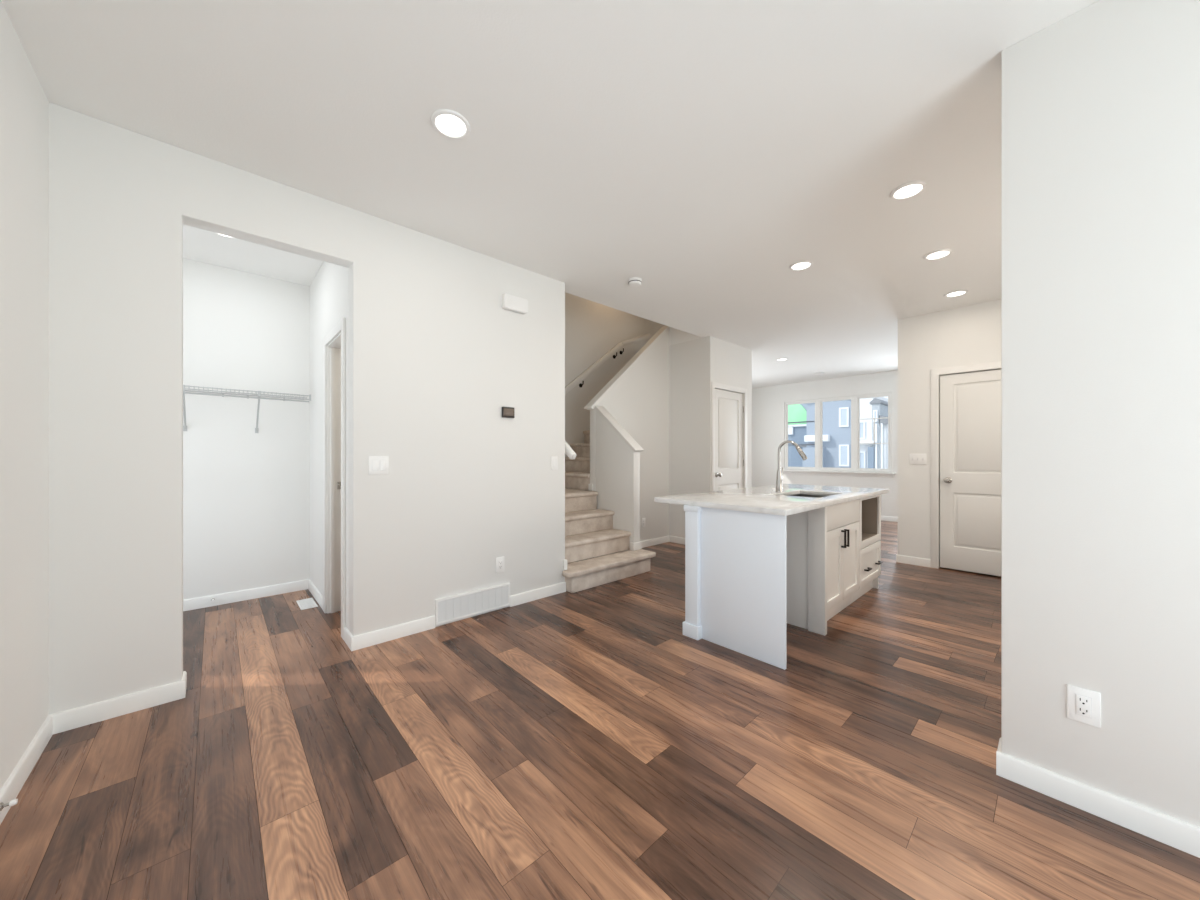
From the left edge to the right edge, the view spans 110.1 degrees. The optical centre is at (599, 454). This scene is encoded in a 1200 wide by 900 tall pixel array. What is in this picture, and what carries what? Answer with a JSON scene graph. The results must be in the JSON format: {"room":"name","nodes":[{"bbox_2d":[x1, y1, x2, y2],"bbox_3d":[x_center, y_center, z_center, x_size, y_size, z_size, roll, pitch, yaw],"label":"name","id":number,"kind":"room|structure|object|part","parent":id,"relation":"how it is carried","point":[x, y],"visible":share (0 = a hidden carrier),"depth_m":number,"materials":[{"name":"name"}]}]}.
{"room":"empty dining area","nodes":[
{"label":"empty dining area","id":0,"kind":"room"},
{"bbox_2d":[0,0,48,789],"bbox_3d":[-0.857,-0.160,0.061,0.120,2.740,4.650,0,0,-43],"label":"wall","id":1,"kind":"structure","parent":0,"point":[24,104],"depth_m":1.56,"materials":[{"name":"white paint"}]},
{"bbox_2d":[0,799,17,810],"bbox_3d":[-1.944,1.148,1.377,0.034,0.024,0.024,0,0,-43],"label":"door stop","id":2,"kind":"object","parent":1,"relation":"attached to","point":[13,802],"visible":1,"depth_m":1.38,"materials":[{"name":"white rubber"}]},
{"bbox_3d":[-1.950,1.148,1.373,0.020,0.024,0.024,0,0,-43],"label":"stem","id":3,"kind":"part","parent":2,"relation":"part of","materials":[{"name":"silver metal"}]},
{"bbox_2d":[0,716,52,824],"bbox_3d":[-1.768,1.167,1.151,0.013,0.085,1.787,0,0,-43],"label":"baseboard","id":4,"kind":"structure","parent":1,"relation":"attached to","point":[18,777],"depth_m":1.56,"materials":[{"name":"white paint"}]},
{"bbox_2d":[183,258,309,599],"bbox_3d":[-3.268,-0.160,3.299,1.852,2.740,0.120,0,0,-43],"label":"wall","id":5,"kind":"structure","parent":0,"point":[246,493],"depth_m":3.49,"materials":[{"name":"white paint"}]},
{"bbox_2d":[183,579,307,610],"bbox_3d":[-3.235,1.167,3.239,1.619,0.085,0.013,0,0,-43],"label":"baseboard","id":6,"kind":"structure","parent":5,"relation":"attached to","point":[225,598],"depth_m":3.48,"materials":[{"name":"white paint"}]},
{"bbox_2d":[183,385,310,432],"bbox_3d":[-3.133,-0.348,3.129,1.580,0.327,0.312,0,0,-43],"label":"wire shelf","id":7,"kind":"object","parent":5,"relation":"attached to","point":[219,393],"visible":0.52,"depth_m":3.29,"materials":[{"name":"grey metal"}]},
{"bbox_3d":[-3.050,-0.454,3.031,1.570,0.012,0.013,0,0,-43],"label":"hang rod","id":8,"kind":"part","parent":7,"relation":"part of","materials":[{"name":"silver metal"}]},
{"bbox_2d":[49,102,564,714],"bbox_3d":[-1.433,-0.160,2.771,2.940,2.740,0.120,0,0,-43],"label":"wall","id":9,"kind":"structure","parent":0,"point":[436,357],"depth_m":2.25,"materials":[{"name":"white paint"}]},
{"bbox_2d":[48,680,184,733],"bbox_3d":[-2.227,1.167,1.951,0.421,0.085,0.013,0,0,-43],"label":"baseboard","id":10,"kind":"structure","parent":9,"relation":"attached to","point":[85,715],"depth_m":1.94,"materials":[{"name":"white paint"}]},
{"bbox_2d":[182,671,186,695],"bbox_3d":[-2.122,1.167,2.138,0.013,0.085,0.120,0,0,-43],"label":"baseboard","id":11,"kind":"structure","parent":9,"relation":"attached to","point":[184,677],"depth_m":2.14,"materials":[{"name":"white paint"}]},
{"bbox_2d":[369,456,388,474],"bbox_3d":[-1.421,0.066,2.693,0.116,0.118,0.009,0,0,-43],"label":"light switch","id":12,"kind":"object","parent":9,"relation":"attached to","point":[377,464],"visible":1,"depth_m":2.69,"materials":[{"name":"white plastic"}]},
{"bbox_2d":[351,615,434,650],"bbox_3d":[-1.346,1.167,2.761,0.516,0.085,0.013,0,0,-43],"label":"baseboard","id":13,"kind":"structure","parent":9,"relation":"attached to","point":[372,638],"depth_m":2.74,"materials":[{"name":"white paint"}]},
{"bbox_2d":[435,583,509,625],"bbox_3d":[-0.936,1.105,3.135,0.590,0.180,0.016,0,0,-43],"label":"air vent","id":14,"kind":"object","parent":9,"relation":"in","point":[459,606],"visible":1,"depth_m":3.11,"materials":[{"name":"white plastic"}]},
{"bbox_2d":[496,556,503,572],"bbox_3d":[-0.781,0.860,3.283,0.074,0.120,0.008,0,0,-43],"label":"wall outlet","id":15,"kind":"object","parent":9,"relation":"attached to","point":[500,560],"visible":1,"depth_m":3.28,"materials":[{"name":"white plastic"}]},
{"bbox_2d":[498,560,502,569],"bbox_3d":[-0.780,0.860,3.281,0.036,0.070,0.001,0,0,-43],"label":"socket","id":16,"kind":"object","parent":15,"relation":"attached to","point":[500,562],"depth_m":3.28,"materials":[{"name":"white plastic"}]},
{"bbox_2d":[502,407,513,417],"bbox_3d":[-0.728,-0.337,3.321,0.106,0.084,0.022,0,0,-43],"label":"thermostat","id":17,"kind":"object","parent":9,"relation":"attached to","point":[507,412],"visible":1,"depth_m":3.31,"materials":[{"name":"black plastic"}]},
{"bbox_2d":[502,293,527,313],"bbox_3d":[-0.677,-1.206,3.350,0.216,0.116,0.050,0,0,-43],"label":"door chime","id":18,"kind":"object","parent":9,"relation":"attached to","point":[510,302],"visible":1,"depth_m":3.32,"materials":[{"name":"white plastic"}]},
{"bbox_2d":[509,582,565,606],"bbox_3d":[-0.511,1.167,3.527,0.560,0.085,0.013,0,0,-43],"label":"baseboard","id":19,"kind":"structure","parent":9,"relation":"attached to","point":[517,599],"depth_m":3.51,"materials":[{"name":"white paint"}]},
{"bbox_2d":[551,456,557,469],"bbox_3d":[-0.395,0.070,3.637,0.072,0.118,0.009,0,0,-43],"label":"light switch","id":20,"kind":"object","parent":9,"relation":"attached to","point":[554,459],"visible":1,"depth_m":3.63,"materials":[{"name":"white plastic"}]},
{"bbox_2d":[563,559,566,569],"bbox_3d":[-0.309,0.973,3.710,0.041,0.090,0.018,0,0,-43],"label":"trim","id":21,"kind":"structure","parent":9,"relation":"attached to","point":[564,561],"depth_m":3.70,"materials":[{"name":"white paint"}]},
{"bbox_2d":[310,262,348,629],"bbox_3d":[-2.078,-0.160,3.285,0.120,2.740,1.510,0,0,-43],"label":"wall","id":22,"kind":"structure","parent":0,"point":[329,289],"depth_m":3.41,"materials":[{"name":"white paint"}]},
{"bbox_2d":[308,579,322,609],"bbox_3d":[-2.389,1.167,3.524,0.013,0.085,0.738,0,0,-43],"label":"baseboard","id":23,"kind":"structure","parent":22,"relation":"attached to","point":[314,591],"depth_m":3.50,"materials":[{"name":"white paint"}]},
{"bbox_2d":[323,317,345,639],"bbox_3d":[-1.860,0.153,3.037,0.138,2.113,0.686,0,0,-43],"label":"door","id":24,"kind":"structure","parent":22,"relation":"in","point":[334,352],"depth_m":3.20,"materials":[{"name":"white paint"}]},
{"bbox_2d":[344,627,352,649],"bbox_3d":[-1.603,1.167,2.669,0.013,0.085,0.200,0,0,-43],"label":"baseboard","id":25,"kind":"structure","parent":22,"relation":"attached to","point":[347,635],"depth_m":2.66,"materials":[{"name":"white paint"}]},
{"bbox_2d":[1,0,1099,387],"bbox_3d":[1.837,-1.655,3.949,10.350,0.250,6.770,0,0,-43],"label":"ceiling","id":26,"kind":"structure","parent":0,"point":[698,151],"depth_m":1.96,"materials":[{"name":"white paint"}]},
{"bbox_2d":[213,232,236,238],"bbox_3d":[-2.561,-1.524,2.862,0.172,0.012,0.172,0,0,-43],"label":"recessed light","id":27,"kind":"object","parent":26,"relation":"in","point":[213,232],"visible":0.16,"depth_m":2.91,"materials":[{"name":"white plastic"}]},
{"bbox_2d":[431,109,469,138],"bbox_3d":[-0.689,-1.524,1.937,0.172,0.012,0.172,0,0,-43],"label":"recessed light","id":28,"kind":"object","parent":26,"relation":"in","point":[451,124],"visible":1,"depth_m":1.93,"materials":[{"name":"white plastic"}]},
{"bbox_2d":[628,277,641,286],"bbox_3d":[0.306,-1.506,3.663,0.120,0.046,0.120,0,0,-43],"label":"smoke detector","id":29,"kind":"object","parent":26,"relation":"attached to","point":[635,281],"visible":1,"depth_m":3.63,"materials":[{"name":"white plastic"}]},
{"bbox_2d":[789,260,812,270],"bbox_3d":[1.619,-1.524,3.374,0.172,0.012,0.172,0,0,-43],"label":"recessed light","id":30,"kind":"object","parent":26,"relation":"in","point":[804,264],"visible":1,"depth_m":3.36,"materials":[{"name":"white plastic"}]},
{"bbox_2d":[890,181,926,199],"bbox_3d":[1.778,-1.524,2.419,0.172,0.012,0.172,0,0,-43],"label":"recessed light","id":31,"kind":"object","parent":26,"relation":"in","point":[913,188],"visible":1,"depth_m":2.41,"materials":[{"name":"white plastic"}]},
{"bbox_2d":[924,249,952,259],"bbox_3d":[2.572,-1.524,3.189,0.172,0.012,0.172,0,0,-43],"label":"recessed light","id":32,"kind":"object","parent":26,"relation":"in","point":[941,253],"visible":1,"depth_m":3.18,"materials":[{"name":"white plastic"}]},
{"bbox_2d":[944,290,967,296],"bbox_3d":[3.362,-1.524,3.957,0.172,0.012,0.172,0,0,-43],"label":"recessed light","id":33,"kind":"object","parent":26,"relation":"in","point":[955,293],"visible":1,"depth_m":3.95,"materials":[{"name":"white plastic"}]},
{"bbox_2d":[0,520,1199,899],"bbox_3d":[1.815,1.270,3.936,10.300,0.120,6.660,0,0,-43],"label":"floor","id":34,"kind":"structure","parent":0,"point":[580,745],"depth_m":1.60,"materials":[{"name":"brown wood"}]},
{"bbox_2d":[296,598,317,609],"bbox_3d":[-2.380,1.207,3.401,0.112,0.006,0.270,0,0,-43],"label":"floor vent","id":35,"kind":"object","parent":34,"relation":"in","point":[308,603],"visible":1,"depth_m":3.40,"materials":[{"name":"white plastic"}]},
{"bbox_2d":[562,430,655,592],"bbox_3d":[0.199,0.036,5.309,2.991,2.347,1.892,0,0,-43],"label":"staircase","id":36,"kind":"structure","parent":34,"relation":"on","point":[584,574],"depth_m":4.31,"materials":[{"name":"carpet"}]},
{"bbox_2d":[683,505,786,669],"bbox_3d":[1.565,0.774,3.294,2.133,0.871,0.669,0,0,-43],"label":"kitchen island","id":37,"kind":"object","parent":34,"relation":"on","point":[736,561],"visible":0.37,"depth_m":2.57,"materials":[{"name":"white paint"}]},
{"bbox_3d":[0.644,1.166,2.817,0.131,0.088,0.124,0,0,-43],"label":"post","id":38,"kind":"part","parent":37,"relation":"part of","materials":[{"name":"white paint"}]},
{"bbox_3d":[0.644,0.774,2.817,0.105,0.871,0.098,0,0,-43],"label":"post","id":39,"kind":"part","parent":37,"relation":"part of","materials":[{"name":"white paint"}]},
{"bbox_2d":[655,484,888,515],"bbox_3d":[1.495,0.322,3.395,2.124,0.034,0.947,0,0,-43],"label":"countertop","id":40,"kind":"structure","parent":37,"relation":"on","point":[759,499],"depth_m":2.94,"materials":[{"name":"white stone"}]},
{"bbox_2d":[776,440,806,491],"bbox_3d":[1.571,0.093,3.422,0.098,0.424,0.253,0,0,-43],"label":"kitchen faucet","id":41,"kind":"object","parent":40,"relation":"on","point":[802,454],"visible":1,"depth_m":3.46,"materials":[{"name":"silver metal"}]},
{"bbox_3d":[1.537,0.005,3.426,0.022,0.249,0.169,0,0,-43],"label":"spout","id":42,"kind":"part","parent":41,"relation":"part of","materials":[{"name":"silver metal"}]},
{"bbox_2d":[791,494,824,497],"bbox_3d":[1.640,0.441,3.307,0.590,0.202,0.390,0,0,-43],"label":"sink","id":43,"kind":"object","parent":40,"relation":"in","point":[800,495],"visible":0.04,"depth_m":3.55,"materials":[{"name":"silver metal"}]},
{"bbox_2d":[787,500,858,635],"bbox_3d":[1.627,0.775,3.272,0.812,0.869,0.542,0,0,-43],"label":"base cabinet","id":44,"kind":"object","parent":34,"relation":"on","point":[823,543],"visible":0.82,"depth_m":2.96,"materials":[{"name":"white paint"}]},
{"bbox_3d":[1.483,0.775,2.858,0.040,0.869,0.110,0,0,-43],"label":"filler panel","id":45,"kind":"part","parent":44,"relation":"part of","materials":[{"name":"white paint"}]},
{"bbox_3d":[1.653,0.808,2.991,0.260,0.430,0.008,0,0,-43],"label":"panel","id":46,"kind":"part","parent":44,"relation":"part of","materials":[{"name":"white paint"}]},
{"bbox_3d":[1.656,0.808,2.988,0.378,0.548,0.019,0,0,-43],"label":"door","id":47,"kind":"part","parent":44,"relation":"part of","materials":[{"name":"white paint"}]},
{"bbox_3d":[1.790,0.618,3.077,0.012,0.127,0.032,0,0,-43],"label":"handle","id":48,"kind":"part","parent":44,"relation":"part of","materials":[{"name":"black metal"}]},
{"bbox_3d":[1.838,0.618,3.121,0.012,0.127,0.032,0,0,-43],"label":"handle","id":49,"kind":"part","parent":44,"relation":"part of","materials":[{"name":"black metal"}]},
{"bbox_3d":[1.939,0.808,3.247,0.380,0.548,0.019,0,0,-43],"label":"door","id":50,"kind":"part","parent":44,"relation":"part of","materials":[{"name":"white paint"}]},
{"bbox_3d":[1.935,0.808,3.251,0.262,0.430,0.008,0,0,-43],"label":"panel","id":51,"kind":"part","parent":44,"relation":"part of","materials":[{"name":"white paint"}]},
{"bbox_2d":[851,495,882,602],"bbox_3d":[2.156,0.775,3.752,0.608,0.869,0.532,0,0,-43],"label":"base cabinet","id":52,"kind":"object","parent":34,"relation":"on","point":[870,561],"visible":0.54,"depth_m":3.69,"materials":[{"name":"white paint"}]},
{"bbox_3d":[2.308,0.927,3.587,0.600,0.310,0.019,0,0,-43],"label":"drawer","id":53,"kind":"part","parent":52,"relation":"part of","materials":[{"name":"white paint"}]},
{"bbox_3d":[2.305,0.927,3.590,0.496,0.206,0.008,0,0,-43],"label":"panel","id":54,"kind":"part","parent":52,"relation":"part of","materials":[{"name":"white paint"}]},
{"bbox_2d":[565,292,665,535],"bbox_3d":[-0.145,-0.940,6.358,3.810,4.300,0.120,0,0,-43],"label":"wall","id":55,"kind":"structure","parent":0,"point":[592,329],"depth_m":6.27,"materials":[{"name":"white paint"}]},
{"bbox_2d":[565,333,650,393],"bbox_3d":[0.043,-1.344,6.391,2.152,1.426,0.085,0,0,-43],"label":"wall handrail","id":56,"kind":"object","parent":55,"relation":"attached to","point":[618,346],"visible":0.92,"depth_m":6.34,"materials":[{"name":"white paint"}]},
{"bbox_3d":[-0.191,-1.208,6.153,1.486,1.154,0.050,0,0,-43],"label":"rail","id":57,"kind":"part","parent":56,"relation":"part of","materials":[{"name":"white paint"}]},
{"bbox_3d":[0.590,-1.891,6.871,0.698,0.331,0.050,0,0,-43],"label":"rail","id":58,"kind":"part","parent":56,"relation":"part of","materials":[{"name":"white paint"}]},
{"bbox_2d":[596,410,639,556],"bbox_3d":[0.189,0.328,4.730,0.100,1.764,0.610,0,0,-43],"label":"wall","id":59,"kind":"structure","parent":0,"point":[617,464],"depth_m":4.66,"materials":[{"name":"white paint"}]},
{"bbox_2d":[595,406,643,451],"bbox_3d":[0.201,-0.306,4.718,0.135,0.545,0.664,0,0,-43],"label":"trim","id":60,"kind":"structure","parent":59,"relation":"attached to","point":[603,412],"depth_m":4.67,"materials":[{"name":"white paint"}]},
{"bbox_2d":[629,541,641,550],"bbox_3d":[0.383,0.978,4.519,0.126,0.080,0.063,0,0,-43],"label":"trim","id":61,"kind":"structure","parent":59,"relation":"attached to","point":[638,545],"depth_m":4.49,"materials":[{"name":"white paint"}]},
{"bbox_2d":[590,329,668,557],"bbox_3d":[0.424,-0.289,5.428,1.390,2.998,0.100,0,0,-43],"label":"wall","id":62,"kind":"structure","parent":0,"point":[639,402],"depth_m":5.56,"materials":[{"name":"white paint"}]},
{"bbox_2d":[588,484,592,490],"bbox_3d":[-0.092,0.382,4.990,0.063,0.080,0.073,0,0,-43],"label":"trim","id":63,"kind":"structure","parent":62,"relation":"attached to","point":[590,486],"depth_m":4.96,"materials":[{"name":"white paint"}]},
{"bbox_2d":[584,326,669,409],"bbox_3d":[0.399,-1.174,5.405,1.484,1.280,0.135,0,0,-43],"label":"trim","id":64,"kind":"structure","parent":62,"relation":"attached to","point":[610,385],"depth_m":5.30,"materials":[{"name":"white paint"}]},
{"bbox_2d":[641,536,668,547],"bbox_3d":[0.494,1.167,5.416,1.277,0.085,0.013,0,0,-43],"label":"baseboard","id":65,"kind":"structure","parent":62,"relation":"attached to","point":[660,540],"depth_m":5.64,"materials":[{"name":"white paint"}]},
{"bbox_2d":[669,338,701,537],"bbox_3d":[1.163,-0.160,5.740,0.120,2.740,0.640,0,0,-43],"label":"wall","id":66,"kind":"structure","parent":0,"point":[685,358],"depth_m":5.68,"materials":[{"name":"white paint"}]},
{"bbox_2d":[669,535,684,544],"bbox_3d":[1.193,1.167,5.609,0.013,0.085,0.673,0,0,-43],"label":"baseboard","id":67,"kind":"structure","parent":66,"relation":"attached to","point":[673,539],"depth_m":5.75,"materials":[{"name":"white paint"}]},
{"bbox_2d":[702,336,751,491],"bbox_3d":[1.773,-0.160,5.785,1.080,2.740,0.120,0,0,-43],"label":"wall","id":68,"kind":"structure","parent":0,"point":[723,362],"depth_m":5.55,"materials":[{"name":"white paint"}]},
{"bbox_2d":[711,382,746,490],"bbox_3d":[1.767,0.135,5.689,0.902,2.151,0.108,0,0,-43],"label":"door","id":69,"kind":"structure","parent":68,"relation":"in","point":[727,408],"depth_m":5.69,"materials":[{"name":"white paint"}]},
{"bbox_3d":[1.743,-0.290,5.714,0.534,0.954,0.024,0,0,-43],"label":"panel","id":70,"kind":"part","parent":69,"relation":"part of","materials":[{"name":"white paint"}]},
{"bbox_3d":[1.743,0.678,5.714,0.534,0.568,0.024,0,0,-43],"label":"panel","id":71,"kind":"part","parent":69,"relation":"part of","materials":[{"name":"white paint"}]},
{"bbox_2d":[752,371,897,516],"bbox_3d":[5.280,-0.160,7.792,0.120,2.740,5.770,0,0,-43],"label":"wall","id":72,"kind":"structure","parent":0,"point":[768,403],"depth_m":8.76,"materials":[{"name":"white paint"}]},
{"bbox_2d":[781,392,894,476],"bbox_3d":[4.670,-0.374,8.379,0.155,1.562,2.060,0,0,-43],"label":"window","id":73,"kind":"structure","parent":72,"relation":"attached to","point":[855,399],"depth_m":8.16,"materials":[{"name":"white plastic"}]},
{"bbox_3d":[4.259,-0.415,8.870,0.019,1.394,0.614,0,0,-43],"label":"sash","id":74,"kind":"part","parent":73,"relation":"part of","materials":[{"name":"clear glass"}]},
{"bbox_3d":[4.722,-0.415,8.366,0.019,1.394,0.584,0,0,-43],"label":"sash","id":75,"kind":"part","parent":73,"relation":"part of","materials":[{"name":"clear glass"}]},
{"bbox_3d":[5.155,-0.415,7.894,0.019,1.394,0.524,0,0,-43],"label":"sash","id":76,"kind":"part","parent":73,"relation":"part of","materials":[{"name":"clear glass"}]},
{"bbox_2d":[881,516,897,521],"bbox_3d":[4.392,1.167,8.660,0.013,0.085,3.090,0,0,-43],"label":"baseboard","id":77,"kind":"structure","parent":72,"relation":"attached to","point":[884,518],"depth_m":7.67,"materials":[{"name":"white paint"}]},
{"bbox_2d":[898,299,1000,567],"bbox_3d":[4.054,-0.160,4.072,0.120,2.740,1.910,0,0,-43],"label":"wall","id":78,"kind":"structure","parent":0,"point":[971,334],"depth_m":4.55,"materials":[{"name":"white paint"}]},
{"bbox_2d":[896,554,930,566],"bbox_3d":[3.455,1.167,4.625,0.013,0.085,0.311,0,0,-43],"label":"baseboard","id":79,"kind":"structure","parent":78,"relation":"attached to","point":[924,562],"depth_m":4.62,"materials":[{"name":"white paint"}]},
{"bbox_2d":[910,454,925,464],"bbox_3d":[3.485,0.045,4.594,0.010,0.118,0.150,0,0,-43],"label":"light switch","id":80,"kind":"object","parent":78,"relation":"attached to","point":[920,459],"visible":1,"depth_m":4.59,"materials":[{"name":"white plastic"}]},
{"bbox_2d":[931,361,1000,575],"bbox_3d":[3.865,0.145,4.176,0.108,2.130,0.906,0,0,-43],"label":"door","id":81,"kind":"structure","parent":78,"relation":"attached to","point":[970,403],"depth_m":4.31,"materials":[{"name":"white paint"}]},
{"bbox_3d":[3.642,0.265,4.392,0.072,0.064,0.064,0,0,-43],"label":"knob","id":82,"kind":"part","parent":81,"relation":"part of","materials":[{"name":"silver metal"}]},
{"bbox_3d":[3.890,-0.279,4.199,0.024,0.928,0.534,0,0,-43],"label":"panel","id":83,"kind":"part","parent":81,"relation":"part of","materials":[{"name":"white paint"}]},
{"bbox_3d":[3.890,0.676,4.199,0.024,0.568,0.534,0,0,-43],"label":"panel","id":84,"kind":"part","parent":81,"relation":"part of","materials":[{"name":"white paint"}]},
{"bbox_2d":[1001,0,1199,826],"bbox_3d":[2.144,-0.160,0.992,0.120,2.740,1.720,0,0,-43],"label":"wall","id":85,"kind":"structure","parent":0,"point":[1100,106],"depth_m":1.40,"materials":[{"name":"white paint"}]},
{"bbox_2d":[997,738,1000,751],"bbox_3d":[1.558,1.167,1.630,0.120,0.085,0.013,0,0,-43],"label":"baseboard","id":86,"kind":"structure","parent":85,"relation":"attached to","point":[999,744],"depth_m":1.62,"materials":[{"name":"white paint"}]},
{"bbox_2d":[1067,684,1100,727],"bbox_3d":[1.652,0.857,1.432,0.008,0.118,0.076,0,0,-43],"label":"wall outlet","id":87,"kind":"object","parent":85,"relation":"attached to","point":[1083,705],"visible":1,"depth_m":1.43,"materials":[{"name":"white plastic"}]},
{"bbox_2d":[1075,693,1091,718],"bbox_3d":[1.651,0.857,1.431,0.001,0.070,0.036,0,0,-43],"label":"socket","id":88,"kind":"object","parent":87,"relation":"attached to","point":[1083,701],"depth_m":1.43,"materials":[{"name":"white plastic"}]},
{"bbox_2d":[996,751,1199,857],"bbox_3d":[2.091,1.167,0.952,0.013,0.085,1.733,0,0,-43],"label":"baseboard","id":89,"kind":"structure","parent":85,"relation":"attached to","point":[1176,833],"depth_m":1.40,"materials":[{"name":"white paint"}]},
{"bbox_3d":[-1.027,-0.160,4.428,0.100,2.740,1.770,0,0,-43],"label":"wall","id":90,"kind":"structure","parent":0,"visible":0},
{"bbox_2d":[565,441,575,458],"bbox_3d":[-0.508,-0.281,4.001,0.085,0.642,0.814,0,0,-43],"label":"stair handrail","id":91,"kind":"object","parent":90,"relation":"attached to","point":[571,454],"visible":0.1,"depth_m":3.74,"materials":[{"name":"white paint"}]},
{"label":"outside","id":92,"kind":"structure","parent":0,"visible":0},
{"bbox_3d":[18.785,2.260,30.842,50.600,0.300,70.000,0,0,-43],"label":"ground","id":93,"kind":"structure","parent":92,"visible":0},
{"bbox_2d":[788,403,806,466],"bbox_3d":[11.441,-0.440,23.686,7.100,5.100,3.600,0,0,-43],"label":"townhouse","id":94,"kind":"structure","parent":93,"relation":"on","point":[797,412],"depth_m":20.52,"materials":[{"name":"blue stone"}]},
{"bbox_2d":[803,400,850,467],"bbox_3d":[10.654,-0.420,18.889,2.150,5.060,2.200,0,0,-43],"label":"townhouse","id":95,"kind":"structure","parent":93,"relation":"on","point":[836,414],"depth_m":18.40,"materials":[{"name":"blue"}]},
{"bbox_3d":[10.531,0.020,18.069,0.020,0.820,0.280,0,0,-43],"label":"pane","id":96,"kind":"part","parent":95,"relation":"part of","materials":[{"name":"grey"}]},
{"bbox_3d":[10.524,-1.630,18.076,0.020,0.720,0.260,0,0,-43],"label":"pane","id":97,"kind":"part","parent":95,"relation":"part of","materials":[{"name":"grey glass"}]},
{"bbox_2d":[860,397,887,468],"bbox_3d":[12.444,-0.150,17.273,4.300,4.520,2.400,0,0,-43],"label":"townhouse","id":98,"kind":"structure","parent":93,"relation":"on","point":[871,455],"depth_m":16.31,"materials":[{"name":"white"}]},
{"bbox_3d":[10.431,-0.990,16.700,0.020,0.610,0.150,0,0,-43],"label":"pane","id":99,"kind":"part","parent":98,"relation":"part of","materials":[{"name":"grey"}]},
{"bbox_3d":[10.444,0.360,16.686,0.020,0.910,0.150,0,0,-43],"label":"pane","id":100,"kind":"part","parent":98,"relation":"part of","materials":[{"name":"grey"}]}
]}

